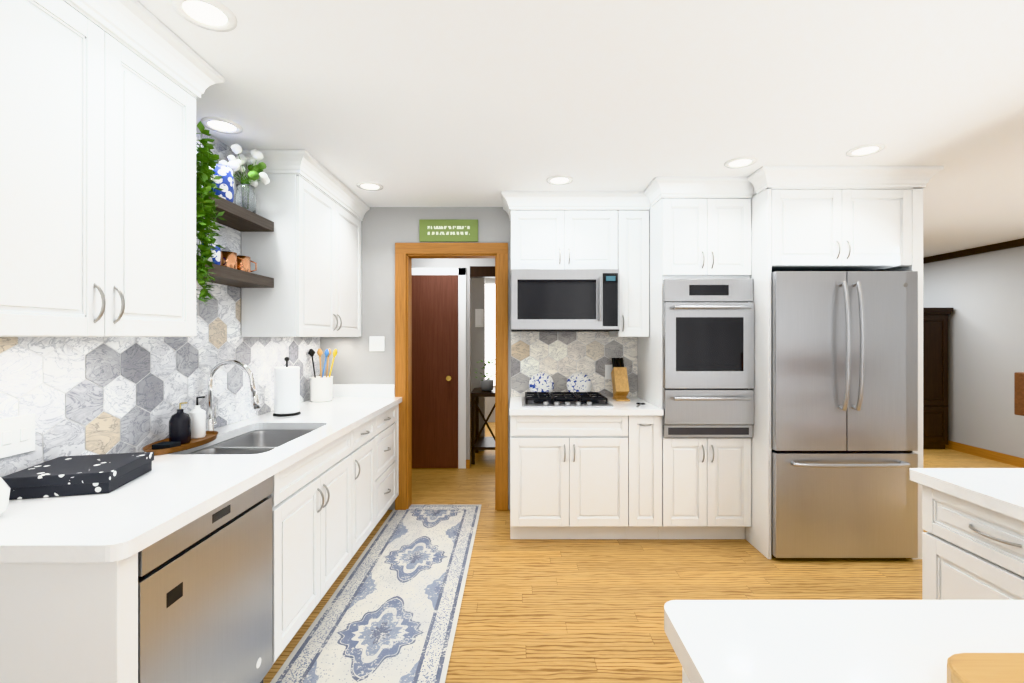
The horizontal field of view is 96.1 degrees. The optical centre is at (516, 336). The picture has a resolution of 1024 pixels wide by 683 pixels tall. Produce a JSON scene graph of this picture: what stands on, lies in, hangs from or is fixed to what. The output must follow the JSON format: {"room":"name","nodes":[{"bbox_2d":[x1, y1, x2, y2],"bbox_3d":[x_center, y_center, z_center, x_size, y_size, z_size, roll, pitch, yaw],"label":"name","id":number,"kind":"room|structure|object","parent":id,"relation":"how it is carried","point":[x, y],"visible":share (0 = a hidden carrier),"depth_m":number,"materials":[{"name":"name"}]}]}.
{"room":"kitchen","nodes":[
{"label":"kitchen","id":0,"kind":"room"},
{"bbox_2d":[412,258,494,465],"bbox_3d":[0.400,0.172,4.940,4.200,2.435,0.120,0,0,0],"label":"wall","id":1,"kind":"structure","parent":0,"point":[440,262],"depth_m":4.88,"materials":[{"name":"white paint"}]},
{"bbox_2d":[412,268,465,468],"bbox_3d":[-0.990,0.330,4.870,0.920,2.120,0.020,0,0,0],"label":"door frame","id":2,"kind":"structure","parent":1,"relation":"in","point":[460,273],"depth_m":4.86,"materials":[{"name":"white paint"}]},
{"bbox_2d":[412,275,457,467],"bbox_3d":[-0.995,0.365,4.822,0.760,2.030,0.114,0,0,0],"label":"hall door","id":3,"kind":"structure","parent":2,"relation":"attached to","point":[434,371],"depth_m":4.84,"materials":[{"name":"brown wood"}]},
{"bbox_2d":[412,460,469,468],"bbox_3d":[-0.970,1.345,4.870,0.960,0.090,0.017,0,0,0],"label":"baseboard","id":4,"kind":"structure","parent":1,"relation":"attached to","point":[467,464],"depth_m":4.86,"materials":[{"name":"brown wood"}]},
{"bbox_2d":[470,266,494,277],"bbox_3d":[1.005,-0.695,4.940,2.990,0.110,0.120,0,0,0],"label":"lintel","id":5,"kind":"object","parent":1,"relation":"attached to","point":[482,271],"visible":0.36,"depth_m":4.88,"materials":[{"name":"brown wood"}]},
{"bbox_2d":[471,278,484,450],"bbox_3d":[-0.492,0.172,5.650,0.215,2.435,0.100,0,0,0],"label":"wall","id":6,"kind":"structure","parent":0,"point":[478,333],"depth_m":5.60,"materials":[{"name":"grey paint"}]},
{"bbox_2d":[475,309,483,326],"bbox_3d":[-0.445,-0.230,5.572,0.100,0.220,0.055,0,0,0],"label":"phone","id":7,"kind":"object","parent":6,"relation":"attached to","point":[479,317],"visible":1,"depth_m":5.55,"materials":[{"name":"white plastic"}]},
{"bbox_2d":[320,207,637,509],"bbox_3d":[0.520,0.172,3.760,4.200,2.435,0.120,0,0,0],"label":"wall","id":8,"kind":"structure","parent":0,"point":[383,232],"depth_m":3.70,"materials":[{"name":"grey paint"}]},
{"bbox_2d":[369,336,383,350],"bbox_3d":[-1.118,0.055,3.693,0.120,0.120,0.012,0,0,0],"label":"switch plate","id":9,"kind":"object","parent":8,"relation":"attached to","point":[376,343],"visible":1,"depth_m":3.69,"materials":[{"name":"white plastic"}]},
{"bbox_2d":[419,219,477,241],"bbox_3d":[-0.540,-0.853,3.691,0.470,0.176,0.018,0,0,0],"label":"sign","id":10,"kind":"object","parent":8,"relation":"attached to","point":[448,230],"visible":1,"depth_m":3.68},
{"bbox_2d":[395,243,507,510],"bbox_3d":[-0.517,0.318,3.760,0.905,2.145,0.157,0,0,0],"label":"door frame","id":11,"kind":"structure","parent":8,"relation":"in","point":[405,253],"depth_m":3.68,"materials":[{"name":"brown wood"}]},
{"bbox_2d":[501,191,619,268],"bbox_3d":[0.320,-0.767,3.494,0.851,0.554,0.396,0,0,0],"label":"upper cabinet","id":12,"kind":"object","parent":8,"relation":"attached to","point":[564,229],"visible":0.81,"depth_m":3.36,"materials":[{"name":"white paint"}]},
{"bbox_2d":[511,269,618,331],"bbox_3d":[0.352,-0.264,3.466,0.775,0.444,0.448,0,0,0],"label":"microwave","id":13,"kind":"object","parent":8,"relation":"attached to","point":[564,300],"visible":1,"depth_m":3.29,"materials":[{"name":"grey metal"}]},
{"bbox_2d":[511,331,637,396],"bbox_3d":[0.468,-0.001,3.697,1.015,0.959,0.005,0,0,0],"label":"backsplash","id":14,"kind":"structure","parent":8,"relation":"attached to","point":[559,358],"depth_m":3.69,"materials":[{"name":"tile"}]},
{"bbox_2d":[605,365,612,378],"bbox_3d":[0.750,0.280,3.689,0.072,0.116,0.009,0,0,0],"label":"outlet","id":15,"kind":"object","parent":14,"relation":"attached to","point":[608,369],"visible":0.71,"depth_m":3.69,"materials":[{"name":"white plastic"}]},
{"bbox_2d":[609,191,649,336],"bbox_3d":[0.861,-0.522,3.494,0.230,1.044,0.396,0,0,0],"label":"upper cabinet","id":16,"kind":"object","parent":8,"relation":"attached to","point":[633,235],"visible":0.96,"depth_m":3.36,"materials":[{"name":"white paint"}]},
{"bbox_2d":[485,278,494,421],"bbox_3d":[1.200,0.172,7.560,8.400,2.435,0.120,0,0,0],"label":"wall","id":17,"kind":"structure","parent":0,"point":[489,403],"depth_m":7.50,"materials":[{"name":"white paint"}]},
{"bbox_2d":[485,284,494,385],"bbox_3d":[-0.350,-0.035,7.485,2.500,1.650,0.030,0,0,0],"label":"window","id":18,"kind":"structure","parent":17,"relation":"in","point":[489,322],"depth_m":7.47,"materials":[{"name":"white glass"}]},
{"bbox_2d":[137,0,1023,257],"bbox_3d":[1.260,-1.095,2.810,8.520,0.100,9.620,0,0,0],"label":"ceiling","id":19,"kind":"structure","parent":0,"point":[444,103],"depth_m":1.97,"materials":[{"name":"white paint"}]},
{"bbox_2d":[171,0,236,31],"bbox_3d":[-1.000,-1.041,1.480,0.176,0.008,0.176,0,0,0],"label":"recessed light","id":20,"kind":"object","parent":19,"relation":"in","point":[214,15],"visible":1,"depth_m":1.48,"materials":[{"name":"white plastic"}]},
{"bbox_2d":[201,117,242,133],"bbox_3d":[-1.450,-1.041,2.270,0.176,0.008,0.176,0,0,0],"label":"recessed light","id":21,"kind":"object","parent":19,"relation":"in","point":[221,125],"visible":0.96,"depth_m":2.27,"materials":[{"name":"white plastic"}]},
{"bbox_2d":[357,182,382,190],"bbox_3d":[-1.010,-1.041,3.180,0.176,0.008,0.176,0,0,0],"label":"recessed light","id":22,"kind":"object","parent":19,"relation":"in","point":[371,186],"visible":0.98,"depth_m":3.17,"materials":[{"name":"white plastic"}]},
{"bbox_2d":[546,175,572,184],"bbox_3d":[0.290,-1.041,3.060,0.176,0.008,0.176,0,0,0],"label":"recessed light","id":23,"kind":"object","parent":19,"relation":"in","point":[559,180],"visible":1,"depth_m":3.05,"materials":[{"name":"white plastic"}]},
{"bbox_2d":[724,157,756,168],"bbox_3d":[1.340,-1.041,2.750,0.176,0.008,0.176,0,0,0],"label":"recessed light","id":24,"kind":"object","parent":19,"relation":"in","point":[739,162],"visible":1,"depth_m":2.75,"materials":[{"name":"white plastic"}]},
{"bbox_2d":[846,143,884,156],"bbox_3d":[1.950,-1.041,2.570,0.176,0.008,0.176,0,0,0],"label":"recessed light","id":25,"kind":"object","parent":19,"relation":"in","point":[864,150],"visible":0.98,"depth_m":2.57,"materials":[{"name":"white plastic"}]},
{"bbox_2d":[263,422,1021,682],"bbox_3d":[1.260,1.440,2.810,8.520,0.100,9.620,0,0,0],"label":"floor","id":26,"kind":"structure","parent":0,"point":[561,610],"depth_m":2.55,"materials":[{"name":"brown wood"}]},
{"bbox_2d":[0,553,137,682],"bbox_3d":[-1.259,0.955,1.115,0.638,0.870,0.060,0,0,0],"label":"base cabinet","id":27,"kind":"object","parent":26,"relation":"on","point":[68,622],"depth_m":1.08,"materials":[{"name":"white paint"}]},
{"bbox_2d":[138,476,272,682],"bbox_3d":[-1.238,0.957,1.463,0.605,0.867,0.624,0,0,0],"label":"dishwasher","id":28,"kind":"object","parent":26,"relation":"on","point":[204,598],"visible":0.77,"depth_m":1.42,"materials":[{"name":"grey metal"}]},
{"bbox_2d":[269,431,351,664],"bbox_3d":[-1.244,0.955,2.212,0.668,0.870,0.850,0,0,0],"label":"base cabinet","id":29,"kind":"object","parent":26,"relation":"on","point":[311,494],"visible":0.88,"depth_m":2.09,"materials":[{"name":"white paint"}]},
{"bbox_2d":[0,397,401,561],"bbox_3d":[-1.245,0.500,2.379,0.666,0.040,2.638,0,0,0],"label":"countertop","id":30,"kind":"structure","parent":29,"relation":"on","point":[167,494],"depth_m":1.38,"materials":[{"name":"white stone"}]},
{"bbox_2d":[0,476,10,514],"bbox_3d":[-1.400,0.414,1.200,0.110,0.130,0.110,0,0,0],"label":"jar","id":31,"kind":"object","parent":30,"relation":"on","point":[5,488],"visible":1,"depth_m":1.22,"materials":[{"name":"white ceramic"}]},
{"bbox_2d":[1,452,153,499],"bbox_3d":[-1.410,0.446,1.500,0.280,0.066,0.260,0,0,-14],"label":"floral box","id":32,"kind":"object","parent":30,"relation":"on","point":[80,475],"visible":0.9,"depth_m":1.41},
{"bbox_2d":[143,431,218,455],"bbox_3d":[-1.475,0.467,2.040,0.186,0.024,0.386,0,0,0],"label":"soap tray","id":33,"kind":"object","parent":30,"relation":"on","point":[210,436],"visible":0.69,"depth_m":1.98,"materials":[{"name":"brown wood"}]},
{"bbox_2d":[152,398,198,449],"bbox_3d":[-1.475,0.376,1.982,0.080,0.181,0.154,0,0,0],"label":"soap bottle","id":34,"kind":"object","parent":33,"relation":"on","point":[185,428],"depth_m":2.00,"materials":[{"name":"grey ceramic"}]},
{"bbox_2d":[196,396,205,437],"bbox_3d":[-1.480,0.371,2.135,0.065,0.192,0.066,0,0,-30],"label":"soap bottle","id":35,"kind":"object","parent":33,"relation":"on","point":[202,413],"depth_m":2.13,"materials":[{"name":"white ceramic"}]},
{"bbox_2d":[206,360,259,430],"bbox_3d":[-1.413,0.296,2.304,0.276,0.366,0.080,0,0,0],"label":"faucet","id":36,"kind":"object","parent":30,"relation":"on","point":[211,421],"visible":0.88,"depth_m":2.28,"materials":[{"name":"silver metal"}]},
{"bbox_2d":[189,430,313,453],"bbox_3d":[-1.250,0.628,2.230,0.460,0.214,0.740,0,0,0],"label":"undermount sink","id":37,"kind":"object","parent":30,"relation":"in","point":[257,441],"visible":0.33,"depth_m":2.48,"materials":[{"name":"silver metal"}]},
{"bbox_2d":[273,357,300,416],"bbox_3d":[-1.420,0.301,2.850,0.156,0.356,0.157,0,0,0],"label":"paper towel holder","id":38,"kind":"object","parent":30,"relation":"on","point":[286,390],"visible":1,"depth_m":2.79,"materials":[{"name":"white paper"}]},
{"bbox_2d":[308,349,336,401],"bbox_3d":[-1.447,0.284,3.450,0.253,0.390,0.168,0,0,0],"label":"utensil crock","id":39,"kind":"object","parent":30,"relation":"on","point":[321,387],"visible":1,"depth_m":3.40,"materials":[{"name":"white ceramic"}]},
{"bbox_2d":[333,384,394,396],"bbox_3d":[-1.276,0.430,3.689,0.605,0.100,0.020,0,0,0],"label":"upstand quartz","id":40,"kind":"object","parent":30,"relation":"on","point":[363,390],"visible":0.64,"depth_m":3.68,"materials":[{"name":"white stone"}]},
{"bbox_2d":[336,418,374,578],"bbox_3d":[-1.244,0.955,2.852,0.668,0.870,0.430,0,0,0],"label":"base cabinet","id":41,"kind":"object","parent":26,"relation":"on","point":[362,453],"visible":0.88,"depth_m":2.83,"materials":[{"name":"white paint"}]},
{"bbox_2d":[270,505,480,682],"bbox_3d":[-0.635,1.384,2.525,0.700,0.001,2.550,0,0,0],"label":"rug","id":42,"kind":"object","parent":26,"relation":"on","point":[389,612],"visible":0.97,"depth_m":2.34,"materials":[{"name":"beige fabric"}]},
{"bbox_2d":[362,404,398,543],"bbox_3d":[-1.244,0.955,3.380,0.668,0.870,0.626,0,0,0],"label":"base cabinet","id":43,"kind":"object","parent":26,"relation":"on","point":[386,436],"visible":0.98,"depth_m":3.34,"materials":[{"name":"white paint"}]},
{"bbox_2d":[471,388,494,464],"bbox_3d":[-0.330,1.000,5.275,0.340,0.780,0.550,0,0,0],"label":"console table","id":44,"kind":"object","parent":26,"relation":"on","point":[478,443],"visible":0.58,"depth_m":5.02,"materials":[{"name":"brown wood"}]},
{"bbox_2d":[475,359,494,390],"bbox_3d":[-0.318,0.426,5.194,0.326,0.365,0.325,0,0,0],"label":"potted plant","id":45,"kind":"object","parent":44,"relation":"on","point":[486,384],"visible":0.83,"depth_m":5.14,"materials":[{"name":"grey"}]},
{"bbox_2d":[510,416,627,538],"bbox_3d":[0.355,0.955,3.369,0.790,0.870,0.658,0,0,0],"label":"base cabinet","id":46,"kind":"object","parent":26,"relation":"on","point":[568,477],"visible":1,"depth_m":3.07,"materials":[{"name":"white paint"}]},
{"bbox_2d":[509,397,663,415],"bbox_3d":[0.466,0.500,3.370,1.020,0.040,0.656,0,0,0],"label":"countertop","id":47,"kind":"structure","parent":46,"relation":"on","point":[618,408],"depth_m":3.04,"materials":[{"name":"white stone"}]},
{"bbox_2d":[529,372,553,391],"bbox_3d":[0.200,0.378,3.648,0.200,0.196,0.050,0,0,0],"label":"decorative plate","id":48,"kind":"object","parent":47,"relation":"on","point":[541,382],"visible":0.83,"depth_m":3.65,"materials":[{"name":"white ceramic"}]},
{"bbox_2d":[522,392,612,406],"bbox_3d":[0.355,0.454,3.375,0.620,0.050,0.470,0,0,0],"label":"cooktop","id":49,"kind":"object","parent":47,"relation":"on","point":[565,399],"visible":1,"depth_m":3.26,"materials":[{"name":"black metal"}]},
{"bbox_2d":[567,372,591,392],"bbox_3d":[0.500,0.378,3.648,0.200,0.196,0.050,0,0,0],"label":"decorative plate","id":50,"kind":"object","parent":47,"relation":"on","point":[578,381],"visible":0.94,"depth_m":3.65,"materials":[{"name":"white ceramic"}]},
{"bbox_2d":[611,358,629,400],"bbox_3d":[0.800,0.321,3.545,0.100,0.316,0.239,0,0,0],"label":"knife block","id":51,"kind":"object","parent":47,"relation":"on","point":[620,384],"visible":0.98,"depth_m":3.51,"materials":[{"name":"brown wood"}]},
{"bbox_2d":[625,416,661,538],"bbox_3d":[0.864,0.955,3.369,0.227,0.870,0.658,0,0,0],"label":"base cabinet","id":52,"kind":"object","parent":26,"relation":"on","point":[644,477],"visible":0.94,"depth_m":3.07,"materials":[{"name":"white paint"}]},
{"bbox_2d":[682,667,689,682],"bbox_3d":[1.296,0.955,0.115,2.008,0.870,1.390,0,0,0],"label":"kitchen island","id":53,"kind":"object","parent":26,"relation":"on","point":[685,679],"depth_m":0.80,"materials":[{"name":"white paint"}]},
{"bbox_2d":[664,600,1023,682],"bbox_3d":[1.306,0.500,0.120,2.088,0.040,1.440,0,0,0],"label":"island countertop","id":54,"kind":"structure","parent":53,"relation":"on","point":[817,641],"depth_m":0.74,"materials":[{"name":"white stone"}]},
{"bbox_2d":[947,653,1023,682],"bbox_3d":[0.812,0.460,0.522,0.475,0.039,0.245,0,0,0],"label":"cutting board","id":55,"kind":"object","parent":54,"relation":"on","point":[985,667],"visible":1,"depth_m":0.61,"materials":[{"name":"brown wood"}]},
{"bbox_2d":[638,177,753,538],"bbox_3d":[1.243,0.173,3.351,0.660,2.434,0.694,0,0,0],"label":"tall cabinet","id":56,"kind":"object","parent":26,"relation":"on","point":[699,227],"visible":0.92,"depth_m":3.07,"materials":[{"name":"white paint"}]},
{"bbox_2d":[663,279,753,436],"bbox_3d":[1.276,0.141,3.272,0.587,1.048,0.596,0,0,0],"label":"wall oven","id":57,"kind":"object","parent":56,"relation":"in","point":[708,355],"visible":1,"depth_m":3.03,"materials":[{"name":"grey metal"}]},
{"bbox_2d":[745,166,943,558],"bbox_3d":[2.061,0.173,3.253,1.103,2.434,0.889,0,0,0],"label":"enclosure","id":58,"kind":"object","parent":26,"relation":"on","point":[836,218],"visible":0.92,"depth_m":2.88,"materials":[{"name":"white paint"}]},
{"bbox_2d":[771,271,917,558],"bbox_3d":[2.036,0.492,3.222,0.872,1.795,0.948,0,0,0],"label":"refrigerator","id":59,"kind":"object","parent":26,"relation":"on","point":[844,394],"visible":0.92,"depth_m":2.83,"materials":[{"name":"grey metal"}]},
{"bbox_2d":[923,308,953,448],"bbox_3d":[4.920,0.515,5.902,0.900,1.750,0.515,0,0,0],"label":"armoire","id":60,"kind":"object","parent":26,"relation":"on","point":[935,378],"visible":0.23,"depth_m":5.66,"materials":[{"name":"brown wood"}]},
{"bbox_2d":[922,485,1023,599],"bbox_3d":[1.868,0.955,1.405,0.880,0.870,0.500,0,0,0],"label":"cabinet","id":61,"kind":"object","parent":26,"relation":"on","point":[971,551],"visible":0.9,"depth_m":1.49,"materials":[{"name":"white paint"}]},
{"bbox_2d":[909,468,1023,520],"bbox_3d":[1.890,0.500,1.263,0.920,0.040,0.844,0,0,0],"label":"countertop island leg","id":62,"kind":"structure","parent":61,"relation":"on","point":[1000,490],"depth_m":1.52,"materials":[{"name":"white stone"}]},
{"bbox_2d":[923,238,1023,457],"bbox_3d":[5.445,0.172,2.810,0.150,2.435,9.620,0,0,0],"label":"wall","id":63,"kind":"structure","parent":0,"point":[982,294],"depth_m":5.31,"materials":[{"name":"white paint"}]},
{"bbox_2d":[945,440,1023,467],"bbox_3d":[5.392,1.340,2.750,0.016,0.100,9.500,0,0,0],"label":"baseboard","id":64,"kind":"structure","parent":63,"relation":"attached to","point":[992,455],"depth_m":5.26,"materials":[{"name":"brown wood"}]},
{"bbox_2d":[1014,372,1023,415],"bbox_3d":[2.330,0.767,2.120,0.620,1.245,0.460,0,0,-8],"label":"counter stool","id":65,"kind":"object","parent":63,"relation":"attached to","point":[1018,393],"visible":0.1,"depth_m":1.88,"materials":[{"name":"brown wood"}]},
{"bbox_3d":[-1.640,0.172,0.910,0.120,2.435,5.820,0,0,0],"label":"wall","id":66,"kind":"structure","parent":0,"visible":0},
{"bbox_2d":[0,0,223,336],"bbox_3d":[-1.374,-0.522,1.390,0.396,1.044,0.932,0,0,0],"label":"upper cabinet","id":67,"kind":"object","parent":66,"relation":"attached to","point":[98,98],"visible":1,"depth_m":1.36,"materials":[{"name":"white paint"}]},
{"bbox_2d":[0,125,319,476],"bbox_3d":[-1.577,-0.282,2.389,0.005,1.522,2.617,0,0,0],"label":"backsplash hex left","id":68,"kind":"structure","parent":66,"relation":"attached to","point":[77,396],"depth_m":1.92,"materials":[{"name":"tile"}]},
{"bbox_2d":[0,414,34,458],"bbox_3d":[-1.569,0.310,1.440,0.009,0.120,0.120,0,0,0],"label":"electrical outlet","id":69,"kind":"object","parent":68,"relation":"attached to","point":[17,435],"visible":1,"depth_m":1.45,"materials":[{"name":"white plastic"}]},
{"bbox_2d":[196,261,273,287],"bbox_3d":[-1.475,-0.307,2.210,0.190,0.055,0.826,0,0,0],"label":"shelf","id":70,"kind":"object","parent":68,"relation":"attached to","point":[228,276],"visible":0.46,"depth_m":2.33,"materials":[{"name":"brown wood"}]},
{"bbox_2d":[200,243,220,264],"bbox_3d":[-1.480,-0.393,2.230,0.084,0.115,0.084,0,0,0],"label":"pot","id":71,"kind":"object","parent":70,"relation":"on","point":[216,259],"visible":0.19,"depth_m":2.21,"materials":[{"name":"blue ceramic"}]},
{"bbox_2d":[221,251,243,268],"bbox_3d":[-1.470,-0.383,2.355,0.097,0.095,0.096,0,0,0],"label":"copper mug","id":72,"kind":"object","parent":70,"relation":"on","point":[228,259],"visible":0.52,"depth_m":2.32,"materials":[{"name":"brown metal"}]},
{"bbox_2d":[237,255,256,272],"bbox_3d":[-1.470,-0.383,2.475,0.097,0.095,0.096,0,0,0],"label":"copper mug","id":73,"kind":"object","parent":70,"relation":"on","point":[247,264],"visible":0.44,"depth_m":2.45,"materials":[{"name":"brown metal"}]},
{"bbox_2d":[198,193,273,231],"bbox_3d":[-1.475,-0.627,2.210,0.190,0.055,0.826,0,0,0],"label":"shelf","id":74,"kind":"object","parent":68,"relation":"attached to","point":[238,218],"visible":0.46,"depth_m":2.39,"materials":[{"name":"brown wood"}]},
{"bbox_2d":[196,121,226,304],"bbox_3d":[-1.374,-0.503,1.956,0.272,0.756,0.231,0,0,0],"label":"potted plant","id":75,"kind":"object","parent":74,"relation":"on","point":[206,157],"visible":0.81,"depth_m":1.91,"materials":[{"name":"green plant"}]},
{"bbox_2d":[209,165,234,202],"bbox_3d":[-1.480,-0.751,2.300,0.124,0.190,0.124,0,0,0],"label":"pot","id":76,"kind":"object","parent":74,"relation":"on","point":[225,182],"visible":0.54,"depth_m":2.27,"materials":[{"name":"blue ceramic"}]},
{"bbox_2d":[234,184,255,212],"bbox_3d":[-1.465,-0.736,2.490,0.104,0.160,0.102,0,0,0],"label":"glass","id":77,"kind":"object","parent":74,"relation":"on","point":[244,196],"visible":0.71,"depth_m":2.45,"materials":[{"name":"white"}]},
{"bbox_2d":[219,144,269,186],"bbox_3d":[-1.449,-0.848,2.500,0.222,0.324,0.256,0,0,0],"label":"flowers","id":78,"kind":"object","parent":77,"relation":"in","point":[254,170],"visible":0.81,"depth_m":2.45,"materials":[{"name":"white plant"}]},
{"bbox_2d":[234,150,369,336],"bbox_3d":[-1.374,-0.522,3.131,0.396,1.044,1.134,0,0,0],"label":"upper cabinet","id":79,"kind":"object","parent":66,"relation":"attached to","point":[306,254],"visible":0.98,"depth_m":2.67,"materials":[{"name":"white paint"}]}
]}

